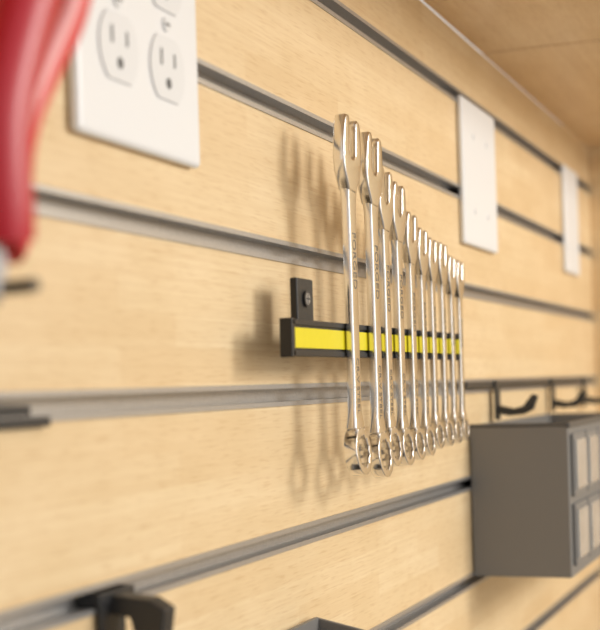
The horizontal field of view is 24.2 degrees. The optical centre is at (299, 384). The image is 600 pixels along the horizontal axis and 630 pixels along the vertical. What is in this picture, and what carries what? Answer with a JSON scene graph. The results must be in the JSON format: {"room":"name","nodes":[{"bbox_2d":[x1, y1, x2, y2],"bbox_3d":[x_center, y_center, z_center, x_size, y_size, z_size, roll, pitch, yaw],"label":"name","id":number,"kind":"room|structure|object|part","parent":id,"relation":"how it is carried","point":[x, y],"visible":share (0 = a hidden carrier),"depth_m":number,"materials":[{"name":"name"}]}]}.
{"room":"garage workshop","nodes":[
{"label":"garage workshop","id":0,"kind":"room"},
{"bbox_2d":[562,125,599,572],"bbox_3d":[0.913,0.210,1.489,1.230,2.225,0.030,-2,0,21],"label":"wall","id":1,"kind":"structure","parent":0,"point":[593,153],"depth_m":1.68,"materials":[{"name":"brown wood"}]},
{"bbox_2d":[0,406,50,429],"bbox_3d":[-0.112,0.012,0.476,0.009,0.008,0.088,-2,0,21],"label":"hook","id":2,"kind":"object","parent":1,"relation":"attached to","point":[5,411],"visible":1,"depth_m":0.50,"materials":[{"name":"grey metal"}]},
{"bbox_2d":[0,475,470,629],"bbox_3d":[-0.041,0.083,0.660,0.009,0.012,2.198,-2,0,21],"label":"trim","id":3,"kind":"structure","parent":1,"relation":"attached to","point":[58,610],"depth_m":0.67,"materials":[{"name":"metal"}]},
{"bbox_2d":[0,375,595,421],"bbox_3d":[-0.043,0.006,0.660,0.009,0.012,2.198,-2,0,21],"label":"trim","id":4,"kind":"structure","parent":1,"relation":"attached to","point":[60,405],"depth_m":0.64,"materials":[{"name":"metal"}]},
{"bbox_2d":[33,183,593,321],"bbox_3d":[-0.046,-0.070,0.660,0.009,0.012,2.198,-2,0,21],"label":"trim","id":5,"kind":"structure","parent":1,"relation":"attached to","point":[51,202],"depth_m":0.66,"materials":[{"name":"metal"}]},
{"bbox_2d":[197,57,591,257],"bbox_3d":[-0.048,-0.146,0.660,0.009,0.012,2.198,-2,0,21],"label":"trim","id":6,"kind":"structure","parent":1,"relation":"attached to","point":[213,77],"depth_m":0.80,"materials":[{"name":"metal"}]},
{"bbox_2d":[369,572,490,629],"bbox_3d":[-0.039,0.159,0.660,0.009,0.012,2.198,-2,0,21],"label":"trim","id":7,"kind":"structure","parent":1,"relation":"attached to","point":[417,611],"depth_m":1.00,"materials":[{"name":"metal"}]},
{"bbox_2d":[310,0,589,194],"bbox_3d":[-0.050,-0.222,0.660,0.009,0.012,2.198,-2,0,21],"label":"trim","id":8,"kind":"structure","parent":1,"relation":"attached to","point":[338,10],"depth_m":1.00,"materials":[{"name":"metal"}]},
{"bbox_2d":[457,378,587,387],"bbox_3d":[0.225,-0.003,1.349,0.010,0.005,0.560,-2,0,21],"label":"hanging rail","id":9,"kind":"object","parent":1,"relation":"attached to","point":[480,384],"visible":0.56,"depth_m":1.26,"materials":[{"name":"grey metal"}]},
{"bbox_2d":[494,380,537,419],"bbox_3d":[0.181,0.012,1.170,0.035,0.033,0.014,-2,0,21],"label":"hook","id":10,"kind":"object","parent":9,"relation":"attached to","point":[530,404],"visible":1,"depth_m":1.17,"materials":[{"name":"grey metal"}]},
{"bbox_3d":[0.166,0.013,1.176,0.002,0.033,0.014,-2,0,21],"label":"plate","id":11,"kind":"part","parent":10,"relation":"part of","materials":[{"name":"grey metal"}]},
{"bbox_3d":[0.182,0.017,1.170,0.033,0.018,0.008,-2,0,21],"label":"arm","id":12,"kind":"part","parent":10,"relation":"part of","materials":[{"name":"grey metal"}]},
{"bbox_2d":[550,378,587,410],"bbox_3d":[0.269,0.009,1.399,0.035,0.033,0.014,-2,0,21],"label":"hook","id":13,"kind":"object","parent":9,"relation":"attached to","point":[580,399],"visible":1,"depth_m":1.40,"materials":[{"name":"grey metal"}]},
{"bbox_3d":[0.254,0.010,1.405,0.002,0.033,0.014,-2,0,21],"label":"plate","id":14,"kind":"part","parent":13,"relation":"part of","materials":[{"name":"grey metal"}]},
{"bbox_3d":[0.270,0.014,1.398,0.033,0.018,0.008,-2,0,21],"label":"arm","id":15,"kind":"part","parent":13,"relation":"part of","materials":[{"name":"grey metal"}]},
{"bbox_2d":[582,377,599,406],"bbox_3d":[0.336,0.007,1.571,0.035,0.033,0.014,-2,0,21],"label":"hook","id":16,"kind":"object","parent":9,"relation":"attached to","point":[592,400],"visible":0.84,"depth_m":1.57,"materials":[{"name":"grey metal"}]},
{"bbox_3d":[0.320,0.008,1.577,0.002,0.033,0.014,-2,0,21],"label":"plate","id":17,"kind":"part","parent":16,"relation":"part of","materials":[{"name":"grey metal"}]},
{"bbox_3d":[0.337,0.012,1.571,0.033,0.018,0.008,-2,0,21],"label":"arm","id":18,"kind":"part","parent":16,"relation":"part of","materials":[{"name":"grey metal"}]},
{"bbox_2d":[523,566,599,629],"bbox_3d":[-0.037,0.235,0.660,0.009,0.012,2.198,-2,0,21],"label":"trim","id":19,"kind":"structure","parent":1,"relation":"attached to","point":[540,621],"depth_m":1.46,"materials":[{"name":"metal"}]},
{"bbox_3d":[-0.058,0.174,0.667,0.010,0.895,2.200,-2,0,21],"label":"backer","id":20,"kind":"object","parent":1,"relation":"attached to","visible":0},
{"bbox_2d":[49,490,473,629],"bbox_3d":[-0.046,0.121,0.662,0.020,0.067,2.200,-2,0,21],"label":"slat","id":21,"kind":"object","parent":20,"relation":"attached to","point":[362,577],"visible":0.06,"depth_m":0.82,"materials":[{"name":"brown wood"}]},
{"bbox_2d":[77,584,174,629],"bbox_3d":[-0.066,0.106,0.554,0.033,0.051,0.029,-2,0,21],"label":"hook","id":22,"kind":"object","parent":21,"relation":"attached to","point":[113,604],"visible":1,"depth_m":0.55,"materials":[{"name":"grey metal"}]},
{"bbox_3d":[-0.074,0.107,0.555,0.003,0.051,0.020,-2,0,21],"label":"wall leg","id":23,"kind":"part","parent":22,"relation":"part of","materials":[{"name":"grey metal"}]},
{"bbox_3d":[-0.061,0.107,0.553,0.024,0.049,0.010,-2,0,21],"label":"arm","id":24,"kind":"part","parent":22,"relation":"part of","materials":[{"name":"grey metal"}]},
{"bbox_2d":[0,215,594,391],"bbox_3d":[-0.050,-0.032,0.662,0.020,0.067,2.200,-2,0,21],"label":"slat","id":25,"kind":"object","parent":20,"relation":"attached to","point":[111,309],"visible":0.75,"depth_m":0.63,"materials":[{"name":"brown wood"}]},
{"bbox_2d":[0,278,39,294],"bbox_3d":[-0.108,-0.044,0.395,0.077,0.054,0.016,-2,0,21],"label":"hook","id":26,"kind":"object","parent":25,"relation":"attached to","point":[32,284],"visible":1,"depth_m":0.38,"materials":[{"name":"grey metal"}]},
{"bbox_2d":[0,0,91,283],"bbox_3d":[-0.073,-0.097,0.396,0.024,0.152,0.074,-2,0,21],"label":"pliers","id":27,"kind":"object","parent":26,"relation":"hanging from","point":[38,38],"visible":1,"depth_m":0.37,"materials":[{"name":"red plastic"}]},
{"bbox_3d":[-0.075,-0.105,0.380,0.017,0.136,0.044,-2,0,21],"label":"handle","id":28,"kind":"part","parent":27,"relation":"part of","materials":[{"name":"red plastic"}]},
{"bbox_2d":[279,277,456,360],"bbox_3d":[0.043,-0.035,0.842,0.026,0.041,0.332,-2,0,21],"label":"rail","id":29,"kind":"object","parent":25,"relation":"attached to","point":[300,335],"visible":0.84,"depth_m":0.72,"materials":[{"name":"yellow plastic"}]},
{"bbox_2d":[333,114,371,475],"bbox_3d":[0.029,-0.048,0.759,0.010,0.195,0.029,-2,0,21],"label":"wrench","id":30,"kind":"object","parent":29,"relation":"hanging from","point":[346,134],"visible":1,"depth_m":0.75,"materials":[{"name":"silver metal"}]},
{"bbox_2d":[358,132,392,477],"bbox_3d":[0.043,-0.045,0.795,0.010,0.196,0.029,-2,0,21],"label":"wrench","id":31,"kind":"object","parent":29,"relation":"hanging from","point":[370,183],"visible":0.95,"depth_m":0.79,"materials":[{"name":"silver metal"}]},
{"bbox_2d":[378,168,402,466],"bbox_3d":[0.051,-0.039,0.816,0.009,0.174,0.026,-2,0,21],"label":"wrench","id":32,"kind":"object","parent":29,"relation":"hanging from","point":[385,210],"visible":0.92,"depth_m":0.81,"materials":[{"name":"silver metal"}]},
{"bbox_2d":[389,181,414,465],"bbox_3d":[0.060,-0.036,0.841,0.008,0.170,0.026,-2,0,21],"label":"wrench","id":33,"kind":"object","parent":29,"relation":"hanging from","point":[398,225],"visible":0.98,"depth_m":0.84,"materials":[{"name":"silver metal"}]},
{"bbox_2d":[402,212,425,459],"bbox_3d":[0.070,-0.030,0.867,0.008,0.153,0.023,-2,0,21],"label":"wrench","id":34,"kind":"object","parent":29,"relation":"hanging from","point":[410,240],"visible":1,"depth_m":0.86,"materials":[{"name":"silver metal"}]},
{"bbox_2d":[415,227,435,455],"bbox_3d":[0.079,-0.027,0.890,0.007,0.145,0.022,-2,0,21],"label":"wrench","id":35,"kind":"object","parent":29,"relation":"hanging from","point":[421,265],"visible":0.98,"depth_m":0.89,"materials":[{"name":"silver metal"}]},
{"bbox_2d":[426,237,444,448],"bbox_3d":[0.087,-0.027,0.912,0.007,0.138,0.021,-2,0,21],"label":"wrench","id":36,"kind":"object","parent":29,"relation":"hanging from","point":[431,275],"visible":1,"depth_m":0.91,"materials":[{"name":"silver metal"}]},
{"bbox_2d":[436,242,453,445],"bbox_3d":[0.097,-0.027,0.935,0.007,0.136,0.020,-2,0,21],"label":"wrench","id":37,"kind":"object","parent":29,"relation":"hanging from","point":[442,274],"visible":0.99,"depth_m":0.93,"materials":[{"name":"silver metal"}]},
{"bbox_2d":[445,256,461,442],"bbox_3d":[0.105,-0.024,0.957,0.006,0.128,0.019,-2,0,21],"label":"wrench","id":38,"kind":"object","parent":29,"relation":"hanging from","point":[450,289],"visible":0.98,"depth_m":0.95,"materials":[{"name":"silver metal"}]},
{"bbox_2d":[454,260,469,439],"bbox_3d":[0.113,-0.024,0.978,0.006,0.126,0.019,-2,0,21],"label":"wrench","id":39,"kind":"object","parent":29,"relation":"hanging from","point":[459,291],"visible":1,"depth_m":0.97,"materials":[{"name":"silver metal"}]},
{"bbox_2d":[0,385,595,610],"bbox_3d":[-0.048,0.045,0.662,0.020,0.067,2.200,-2,0,21],"label":"slat","id":40,"kind":"object","parent":20,"relation":"attached to","point":[84,502],"visible":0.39,"depth_m":0.61,"materials":[{"name":"brown wood"}]},
{"bbox_2d":[469,412,599,577],"bbox_3d":[0.231,0.088,1.239,0.082,0.120,0.323,-2,0,21],"label":"organizer","id":41,"kind":"object","parent":40,"relation":"attached to","point":[535,480],"visible":0.98,"depth_m":1.09,"materials":[{"name":"grey plastic"}]},
{"bbox_2d":[33,63,592,311],"bbox_3d":[-0.053,-0.108,0.662,0.020,0.067,2.200,-2,0,21],"label":"slat","id":42,"kind":"object","parent":20,"relation":"attached to","point":[258,172],"visible":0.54,"depth_m":0.72,"materials":[{"name":"brown wood"}]},
{"bbox_2d":[560,164,579,275],"bbox_3d":[0.298,-0.180,1.542,0.006,0.116,0.080,-2,0,21],"label":"wall plate","id":43,"kind":"object","parent":42,"relation":"attached to","point":[568,178],"visible":1,"depth_m":1.53,"materials":[{"name":"white plastic"}]},
{"bbox_2d":[195,0,590,247],"bbox_3d":[-0.055,-0.184,0.662,0.020,0.067,2.200,-2,0,21],"label":"slat","id":44,"kind":"object","parent":20,"relation":"attached to","point":[295,51],"visible":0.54,"depth_m":0.86,"materials":[{"name":"brown wood"}]},
{"bbox_2d":[68,0,199,168],"bbox_3d":[-0.068,-0.156,0.589,0.006,0.116,0.111,-2,0,21],"label":"outlet plate","id":45,"kind":"object","parent":44,"relation":"attached to","point":[133,80],"visible":1,"depth_m":0.58,"materials":[{"name":"white plastic"}]},
{"bbox_2d":[98,9,138,84],"bbox_3d":[-0.073,-0.137,0.567,0.001,0.027,0.033,-2,0,21],"label":"receptacle","id":46,"kind":"object","parent":45,"relation":"attached to","point":[118,29],"depth_m":0.57,"materials":[{"name":"white plastic"}]},
{"bbox_2d":[153,0,181,15],"bbox_3d":[-0.059,-0.176,0.608,0.001,0.027,0.033,-2,0,21],"label":"receptacle","id":47,"kind":"object","parent":45,"relation":"attached to","point":[160,7],"depth_m":0.61,"materials":[{"name":"white plastic"}]},
{"bbox_2d":[150,34,184,103],"bbox_3d":[-0.058,-0.137,0.608,0.001,0.027,0.033,-2,0,21],"label":"receptacle","id":48,"kind":"object","parent":45,"relation":"attached to","point":[167,51],"depth_m":0.61,"materials":[{"name":"white plastic"}]},
{"bbox_2d":[456,95,497,253],"bbox_3d":[0.146,-0.170,1.147,0.006,0.116,0.113,-2,0,21],"label":"wall plate","id":49,"kind":"object","parent":44,"relation":"attached to","point":[475,128],"visible":1,"depth_m":1.13,"materials":[{"name":"white plastic"}]},
{"bbox_2d":[339,0,588,184],"bbox_3d":[-0.057,-0.250,0.662,0.020,0.047,2.200,-2,0,21],"label":"slat","id":50,"kind":"object","parent":20,"relation":"attached to","point":[411,24],"visible":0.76,"depth_m":1.14,"materials":[{"name":"brown wood"}]},
{"bbox_2d":[423,0,599,147],"bbox_3d":[0.045,-0.288,0.623,0.200,0.025,2.200,-2,0,21],"label":"ceiling","id":51,"kind":"structure","parent":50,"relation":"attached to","point":[550,49],"depth_m":1.16,"materials":[{"name":"brown wood"}]},
{"bbox_2d":[403,556,599,629],"bbox_3d":[-0.044,0.197,0.662,0.020,0.067,2.200,-2,0,21],"label":"slat","id":52,"kind":"object","parent":20,"relation":"attached to","point":[498,602],"visible":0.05,"depth_m":1.20,"materials":[{"name":"brown wood"}]},
{"bbox_2d":[288,617,363,629],"bbox_3d":[0.023,0.157,0.728,0.067,0.064,0.064,-2,0,21],"label":"bin","id":53,"kind":"object","parent":52,"relation":"attached to","point":[316,623],"visible":1,"depth_m":0.76,"materials":[{"name":"grey plastic"}]},
{"bbox_2d":[539,577,599,629],"bbox_3d":[-0.041,0.273,0.662,0.020,0.067,2.200,-2,0,21],"label":"slat","id":54,"kind":"object","parent":20,"relation":"attached to","point":[583,612],"visible":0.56,"depth_m":1.56,"materials":[{"name":"brown wood"}]}
]}

